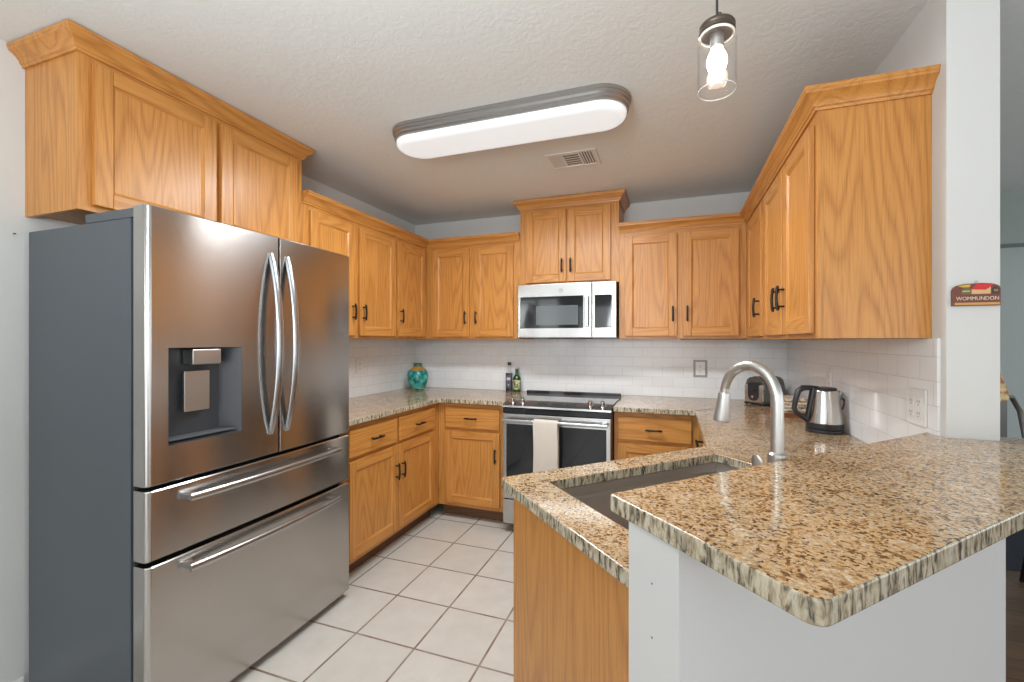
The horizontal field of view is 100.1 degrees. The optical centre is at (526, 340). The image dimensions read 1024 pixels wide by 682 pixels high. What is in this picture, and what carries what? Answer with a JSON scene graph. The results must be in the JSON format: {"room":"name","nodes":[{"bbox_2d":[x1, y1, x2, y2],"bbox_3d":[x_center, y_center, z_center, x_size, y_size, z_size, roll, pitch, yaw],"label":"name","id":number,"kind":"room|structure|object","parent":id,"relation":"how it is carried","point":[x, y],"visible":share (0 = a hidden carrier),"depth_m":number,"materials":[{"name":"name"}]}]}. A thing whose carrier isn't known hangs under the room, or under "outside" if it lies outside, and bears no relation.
{"room":"kitchen","nodes":[
{"label":"kitchen","id":0,"kind":"room"},
{"bbox_2d":[0,39,414,681],"bbox_3d":[-1.631,0.125,2.562,0.120,2.440,3.200,0,0,19],"label":"wall","id":1,"kind":"structure","parent":0,"point":[14,248],"depth_m":1.59,"materials":[{"name":"white paint"}]},
{"bbox_2d":[12,676,23,681],"bbox_3d":[-1.984,1.300,1.321,0.012,0.090,0.602,0,0,19],"label":"baseboard","id":2,"kind":"structure","parent":1,"relation":"attached to","point":[20,679],"depth_m":1.59,"materials":[{"name":"white"}]},
{"bbox_2d":[6,19,314,243],"bbox_3d":[-1.559,-0.778,2.009,0.374,0.623,1.058,0,0,19],"label":"upper cabinet","id":3,"kind":"object","parent":1,"relation":"attached to","point":[107,128],"visible":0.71,"depth_m":1.66,"materials":[{"name":"brown wood"}]},
{"bbox_2d":[302,190,400,338],"bbox_3d":[-1.261,-0.433,2.870,0.381,0.833,0.859,0,0,19],"label":"upper cabinet","id":4,"kind":"object","parent":1,"relation":"attached to","point":[369,242],"visible":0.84,"depth_m":2.86,"materials":[{"name":"brown wood"}]},
{"bbox_2d":[349,339,414,397],"bbox_3d":[-1.321,0.207,3.276,0.008,0.446,1.632,0,0,19],"label":"backsplash","id":5,"kind":"structure","parent":1,"relation":"attached to","point":[387,363],"depth_m":3.55,"materials":[{"name":"tile"}]},
{"bbox_2d":[356,359,362,373],"bbox_3d":[-1.297,0.195,3.317,0.009,0.117,0.072,0,0,19],"label":"wall outlet","id":6,"kind":"object","parent":5,"relation":"attached to","point":[359,362],"visible":1,"depth_m":3.31,"materials":[{"name":"white plastic"}]},
{"bbox_2d":[395,228,427,338],"bbox_3d":[-1.053,-0.433,3.483,0.381,0.833,0.434,0,0,19],"label":"upper cabinet","id":7,"kind":"object","parent":1,"relation":"attached to","point":[411,248],"visible":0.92,"depth_m":3.40,"materials":[{"name":"brown wood"}]},
{"bbox_2d":[0,0,1023,224],"bbox_3d":[0.620,-1.145,0.581,8.640,0.100,7.340,0,0,19],"label":"ceiling","id":8,"kind":"structure","parent":0,"point":[334,77],"depth_m":1.75,"materials":[{"name":"white paint"}]},
{"bbox_2d":[392,83,630,158],"bbox_3d":[-0.116,-1.050,2.112,1.230,0.089,0.285,0,0,19],"label":"ceiling light","id":9,"kind":"object","parent":8,"relation":"attached to","point":[599,107],"visible":1,"depth_m":2.02,"materials":[{"name":"white plastic"}]},
{"bbox_2d":[543,148,600,169],"bbox_3d":[0.276,-1.091,2.579,0.310,0.008,0.220,0,0,19],"label":"ceiling vent","id":10,"kind":"object","parent":8,"relation":"in","point":[585,157],"visible":1,"depth_m":2.57,"materials":[{"name":"white metal"}]},
{"bbox_2d":[697,0,736,101],"bbox_3d":[0.443,-0.838,1.000,0.110,0.513,0.110,0,0,19],"label":"pendant light","id":11,"kind":"object","parent":8,"relation":"hanging from","point":[717,30],"visible":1,"depth_m":0.99,"materials":[{"name":"clear glass"}]},
{"bbox_2d":[710,30,723,49],"bbox_3d":[0.443,-0.699,1.000,0.030,0.031,0.030,0,0,19],"label":"socket","id":12,"kind":"object","parent":11,"relation":"attached to","point":[716,36],"depth_m":0.99,"materials":[{"name":"grey metal"}]},
{"bbox_2d":[415,192,749,485],"bbox_3d":[0.424,0.125,3.616,3.332,2.440,0.120,0,0,19],"label":"wall","id":13,"kind":"structure","parent":0,"point":[733,202],"depth_m":3.39,"materials":[{"name":"white paint"}]},
{"bbox_2d":[427,232,532,338],"bbox_3d":[-0.410,-0.433,3.636,0.847,0.833,0.380,0,0,19],"label":"upper cabinet","id":14,"kind":"object","parent":13,"relation":"attached to","point":[473,281],"visible":0.99,"depth_m":3.49,"materials":[{"name":"brown wood"}]},
{"bbox_2d":[518,281,618,338],"bbox_3d":[0.340,-0.224,3.344,0.748,0.412,0.429,0,0,19],"label":"microwave","id":15,"kind":"object","parent":13,"relation":"attached to","point":[581,310],"visible":0.96,"depth_m":3.17,"materials":[{"name":"grey metal"}]},
{"bbox_2d":[513,189,629,284],"bbox_3d":[0.353,-0.761,3.376,0.860,0.657,0.380,0,0,19],"label":"upper cabinet","id":16,"kind":"object","parent":13,"relation":"attached to","point":[574,238],"visible":0.89,"depth_m":3.22,"materials":[{"name":"brown wood"}]},
{"bbox_2d":[415,339,786,399],"bbox_3d":[0.402,0.207,3.556,3.088,0.446,0.008,0,0,19],"label":"backsplash","id":17,"kind":"structure","parent":13,"relation":"attached to","point":[642,367],"depth_m":3.49,"materials":[{"name":"tile"}]},
{"bbox_2d":[495,356,502,369],"bbox_3d":[-0.248,0.195,3.765,0.072,0.117,0.014,0,0,19],"label":"wall switch","id":18,"kind":"object","parent":17,"relation":"attached to","point":[498,360],"visible":1,"depth_m":3.77,"materials":[{"name":"white plastic"}]},
{"bbox_2d":[693,360,706,376],"bbox_3d":[1.309,0.208,3.238,0.098,0.128,0.009,0,0,19],"label":"wall outlet","id":19,"kind":"object","parent":17,"relation":"attached to","point":[699,366],"visible":1,"depth_m":3.24,"materials":[{"name":"grey plastic"}]},
{"bbox_2d":[618,212,745,338],"bbox_3d":[1.111,-0.433,3.118,0.836,0.833,0.380,0,0,19],"label":"upper cabinet","id":20,"kind":"object","parent":13,"relation":"attached to","point":[681,277],"visible":1,"depth_m":2.96,"materials":[{"name":"brown wood"}]},
{"bbox_2d":[680,339,746,339],"bbox_3d":[1.297,-0.012,2.928,0.470,0.009,0.013,0,0,19],"label":"cable","id":21,"kind":"object","parent":20,"relation":"attached to","point":[680,339],"visible":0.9,"depth_m":2.93,"materials":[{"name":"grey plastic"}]},
{"bbox_2d":[230,486,1023,681],"bbox_3d":[0.640,1.375,0.638,8.400,0.060,7.220,0,0,19],"label":"floor","id":22,"kind":"structure","parent":0,"point":[435,604],"depth_m":2.07,"materials":[{"name":"tile"}]},
{"bbox_2d":[29,204,348,681],"bbox_3d":[-1.363,0.450,1.919,0.737,1.790,0.928,0,0,19],"label":"refrigerator","id":23,"kind":"object","parent":22,"relation":"on","point":[189,374],"visible":1,"depth_m":1.55,"materials":[{"name":"grey metal"}]},
{"bbox_2d":[343,403,437,572],"bbox_3d":[-1.106,0.904,2.886,0.665,0.882,1.028,0,0,19],"label":"base cabinet","id":24,"kind":"object","parent":22,"relation":"on","point":[393,478],"visible":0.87,"depth_m":2.70,"materials":[{"name":"brown wood"}]},
{"bbox_2d":[349,387,526,425],"bbox_3d":[-0.766,0.447,3.088,1.162,0.032,1.630,0,0,19],"label":"countertop","id":25,"kind":"structure","parent":24,"relation":"on","point":[362,409],"depth_m":3.16,"materials":[{"name":"stone"}]},
{"bbox_2d":[407,363,427,389],"bbox_3d":[-0.966,0.314,3.788,0.184,0.234,0.184,0,0,29],"label":"vase","id":26,"kind":"object","parent":25,"relation":"on","point":[417,376],"visible":1,"depth_m":3.73,"materials":[{"name":"teal ceramic"}]},
{"bbox_2d":[506,362,512,390],"bbox_3d":[-0.153,0.306,3.692,0.053,0.248,0.055,0,0,11],"label":"vinegar bottle","id":27,"kind":"object","parent":25,"relation":"on","point":[509,376],"visible":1,"depth_m":3.67,"materials":[{"name":"black"}]},
{"bbox_2d":[513,368,520,391],"bbox_3d":[-0.086,0.329,3.652,0.067,0.203,0.068,0,0,7],"label":"oil bottle","id":28,"kind":"object","parent":25,"relation":"on","point":[516,379],"visible":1,"depth_m":3.63,"materials":[{"name":"green glass"}]},
{"bbox_2d":[439,403,502,520],"bbox_3d":[-0.323,0.904,3.455,0.560,0.882,0.665,0,0,19],"label":"base cabinet","id":29,"kind":"object","parent":22,"relation":"on","point":[470,435],"visible":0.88,"depth_m":3.19,"materials":[{"name":"brown wood"}]},
{"bbox_2d":[502,390,620,527],"bbox_3d":[0.266,0.871,3.123,0.759,0.948,0.615,0,0,19],"label":"range","id":30,"kind":"object","parent":22,"relation":"on","point":[586,419],"visible":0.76,"depth_m":2.93,"materials":[{"name":"grey metal"}]},
{"bbox_2d":[533,419,558,472],"bbox_3d":[0.126,0.713,2.854,0.173,0.378,0.049,0,0,19],"label":"towel","id":31,"kind":"object","parent":30,"relation":"hanging from","point":[545,432],"visible":0.96,"depth_m":2.84,"materials":[{"name":"beige fabric"}]},
{"bbox_2d":[515,393,620,404],"bbox_3d":[0.287,0.432,3.187,0.759,0.016,0.419,0,0,19],"label":"cooktop","id":32,"kind":"object","parent":30,"relation":"in","point":[571,398],"depth_m":3.22,"materials":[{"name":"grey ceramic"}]},
{"bbox_2d":[514,498,628,681],"bbox_3d":[0.468,0.904,1.279,0.872,0.882,0.649,0,0,-26],"label":"base cabinet","id":33,"kind":"object","parent":22,"relation":"on","point":[571,615],"visible":0.15,"depth_m":1.06,"materials":[{"name":"brown wood"}]},
{"bbox_2d":[614,412,698,459],"bbox_3d":[0.919,0.904,3.033,0.526,0.882,0.665,0,0,19],"label":"base cabinet","id":34,"kind":"object","parent":22,"relation":"on","point":[635,434],"visible":0.41,"depth_m":2.76,"materials":[{"name":"brown wood"}]},
{"bbox_2d":[502,395,865,587],"bbox_3d":[0.816,0.447,1.993,1.279,0.032,2.684,0,0,19],"label":"countertop","id":35,"kind":"structure","parent":34,"relation":"on","point":[733,443],"depth_m":1.54,"materials":[{"name":"stone"}]},
{"bbox_2d":[561,462,737,529],"bbox_3d":[0.484,0.574,1.295,0.767,0.220,0.442,0,0,-26],"label":"sink","id":36,"kind":"object","parent":35,"relation":"in","point":[597,496],"visible":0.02,"depth_m":1.44,"materials":[{"name":"silver metal"}]},
{"bbox_2d":[713,361,787,465],"bbox_3d":[0.577,0.242,1.140,0.104,0.378,0.219,0,0,-26],"label":"faucet","id":37,"kind":"object","parent":35,"relation":"on","point":[776,453],"visible":0.71,"depth_m":1.08,"materials":[{"name":"silver metal"}]},
{"bbox_2d":[744,376,784,405],"bbox_3d":[1.615,0.336,2.923,0.242,0.190,0.148,0,0,-26],"label":"toaster","id":38,"kind":"object","parent":35,"relation":"on","point":[756,388],"visible":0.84,"depth_m":2.87,"materials":[{"name":"grey metal"}]},
{"bbox_2d":[766,407,804,417],"bbox_3d":[1.545,0.417,2.506,0.190,0.026,0.220,0,0,9],"label":"tray","id":39,"kind":"object","parent":35,"relation":"on","point":[768,409],"visible":0.2,"depth_m":2.41,"materials":[{"name":"brown wood"}]},
{"bbox_2d":[783,395,807,412],"bbox_3d":[1.545,0.374,2.506,0.150,0.094,0.176,0,0,9],"label":"napkin stack","id":40,"kind":"object","parent":39,"relation":"on","point":[802,402],"visible":0.31,"depth_m":2.43,"materials":[{"name":"beige paper"}]},
{"bbox_2d":[791,385,844,434],"bbox_3d":[1.394,0.321,2.051,0.212,0.220,0.158,0,0,35],"label":"kettle","id":41,"kind":"object","parent":35,"relation":"on","point":[823,413],"visible":1,"depth_m":1.99,"materials":[{"name":"grey metal"}]},
{"bbox_2d":[695,430,703,447],"bbox_3d":[1.234,0.909,2.279,0.624,0.872,0.598,0,0,19],"label":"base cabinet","id":42,"kind":"object","parent":22,"relation":"on","point":[700,441],"visible":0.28,"depth_m":2.49,"materials":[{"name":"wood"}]},
{"bbox_2d":[1000,395,1023,581],"bbox_3d":[2.639,0.814,2.138,0.426,1.065,0.479,0,0,-16],"label":"dining chair","id":43,"kind":"object","parent":22,"relation":"on","point":[1003,405],"visible":0.15,"depth_m":2.38,"materials":[{"name":"brown wood"}]},
{"bbox_2d":[1006,529,1023,570],"bbox_3d":[3.299,1.340,2.786,2.150,0.010,0.800,0,0,19],"label":"rug","id":44,"kind":"object","parent":22,"relation":"on","point":[1014,542],"visible":0.02,"depth_m":2.73,"materials":[{"name":"grey carpet"}]},
{"bbox_2d":[744,401,770,405],"bbox_3d":[1.623,0.419,2.927,0.222,0.012,0.148,0,0,-26],"label":"tray","id":45,"kind":"object","parent":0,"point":[763,403],"depth_m":2.84,"materials":[{"name":"grey plastic"}]},
{"bbox_2d":[629,521,1005,681],"bbox_3d":[0.784,0.834,1.004,1.278,1.022,0.120,0,0,-26],"label":"wall","id":46,"kind":"structure","parent":0,"point":[689,622],"depth_m":0.81,"materials":[{"name":"white paint"}]},
{"bbox_2d":[611,432,1023,626],"bbox_3d":[0.948,0.306,0.993,1.577,0.032,0.382,0,0,-26],"label":"bar","id":47,"kind":"object","parent":46,"relation":"on","point":[824,538],"visible":0.99,"depth_m":0.71,"materials":[{"name":"stone"}]},
{"bbox_2d":[801,0,999,443],"bbox_3d":[1.750,0.125,2.534,0.124,2.440,2.675,0,0,19],"label":"wall","id":48,"kind":"structure","parent":0,"point":[961,36],"depth_m":1.27,"materials":[{"name":"white paint"}]},
{"bbox_2d":[740,182,800,339],"bbox_3d":[1.484,-0.429,2.518,0.368,0.841,0.624,0,0,19],"label":"upper cabinet","id":49,"kind":"object","parent":48,"relation":"attached to","point":[751,211],"visible":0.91,"depth_m":2.49,"materials":[{"name":"brown wood"}]},
{"bbox_2d":[756,64,940,338],"bbox_3d":[1.239,-0.429,1.798,0.368,0.841,0.898,0,0,19],"label":"upper cabinet","id":50,"kind":"object","parent":48,"relation":"attached to","point":[846,181],"visible":1,"depth_m":1.42,"materials":[{"name":"brown wood"}]},
{"bbox_2d":[787,338,939,443],"bbox_3d":[1.562,0.211,2.187,0.008,0.438,1.837,0,0,19],"label":"backsplash","id":51,"kind":"structure","parent":48,"relation":"attached to","point":[874,376],"depth_m":1.74,"materials":[{"name":"tile"}]},
{"bbox_2d":[827,368,832,386],"bbox_3d":[1.562,0.200,2.215,0.009,0.117,0.072,0,0,19],"label":"wall outlet","id":52,"kind":"object","parent":51,"relation":"attached to","point":[829,371],"visible":0.87,"depth_m":2.20,"materials":[{"name":"white plastic"}]},
{"bbox_2d":[907,387,926,427],"bbox_3d":[1.293,0.218,1.424,0.009,0.122,0.116,0,0,19],"label":"wall outlet","id":53,"kind":"object","parent":51,"relation":"attached to","point":[916,398],"visible":1,"depth_m":1.41,"materials":[{"name":"white plastic"}]},
{"bbox_2d":[951,281,1000,305],"bbox_3d":[1.319,-0.141,1.260,0.109,0.074,0.013,0,0,19],"label":"wall sign","id":54,"kind":"object","parent":48,"relation":"attached to","point":[974,294],"visible":1,"depth_m":1.26,"materials":[{"name":"brown"}]},
{"bbox_2d":[1000,371,1008,401],"bbox_3d":[1.429,0.110,1.306,0.056,0.149,0.018,0,0,19],"label":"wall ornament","id":55,"kind":"object","parent":48,"relation":"attached to","point":[1004,395],"visible":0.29,"depth_m":1.29,"materials":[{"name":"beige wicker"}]},
{"bbox_2d":[1000,247,1023,437],"bbox_3d":[4.013,0.125,3.240,3.930,2.440,0.120,0,0,19],"label":"wall","id":56,"kind":"structure","parent":0,"point":[1011,259],"depth_m":3.28,"materials":[{"name":"grey paint"}]},
{"bbox_2d":[1000,191,1023,247],"bbox_3d":[3.970,-0.905,3.096,3.660,0.380,0.180,0,0,19],"label":"trim","id":57,"kind":"structure","parent":56,"relation":"attached to","point":[1011,203],"depth_m":3.14,"materials":[{"name":"grey paint"}]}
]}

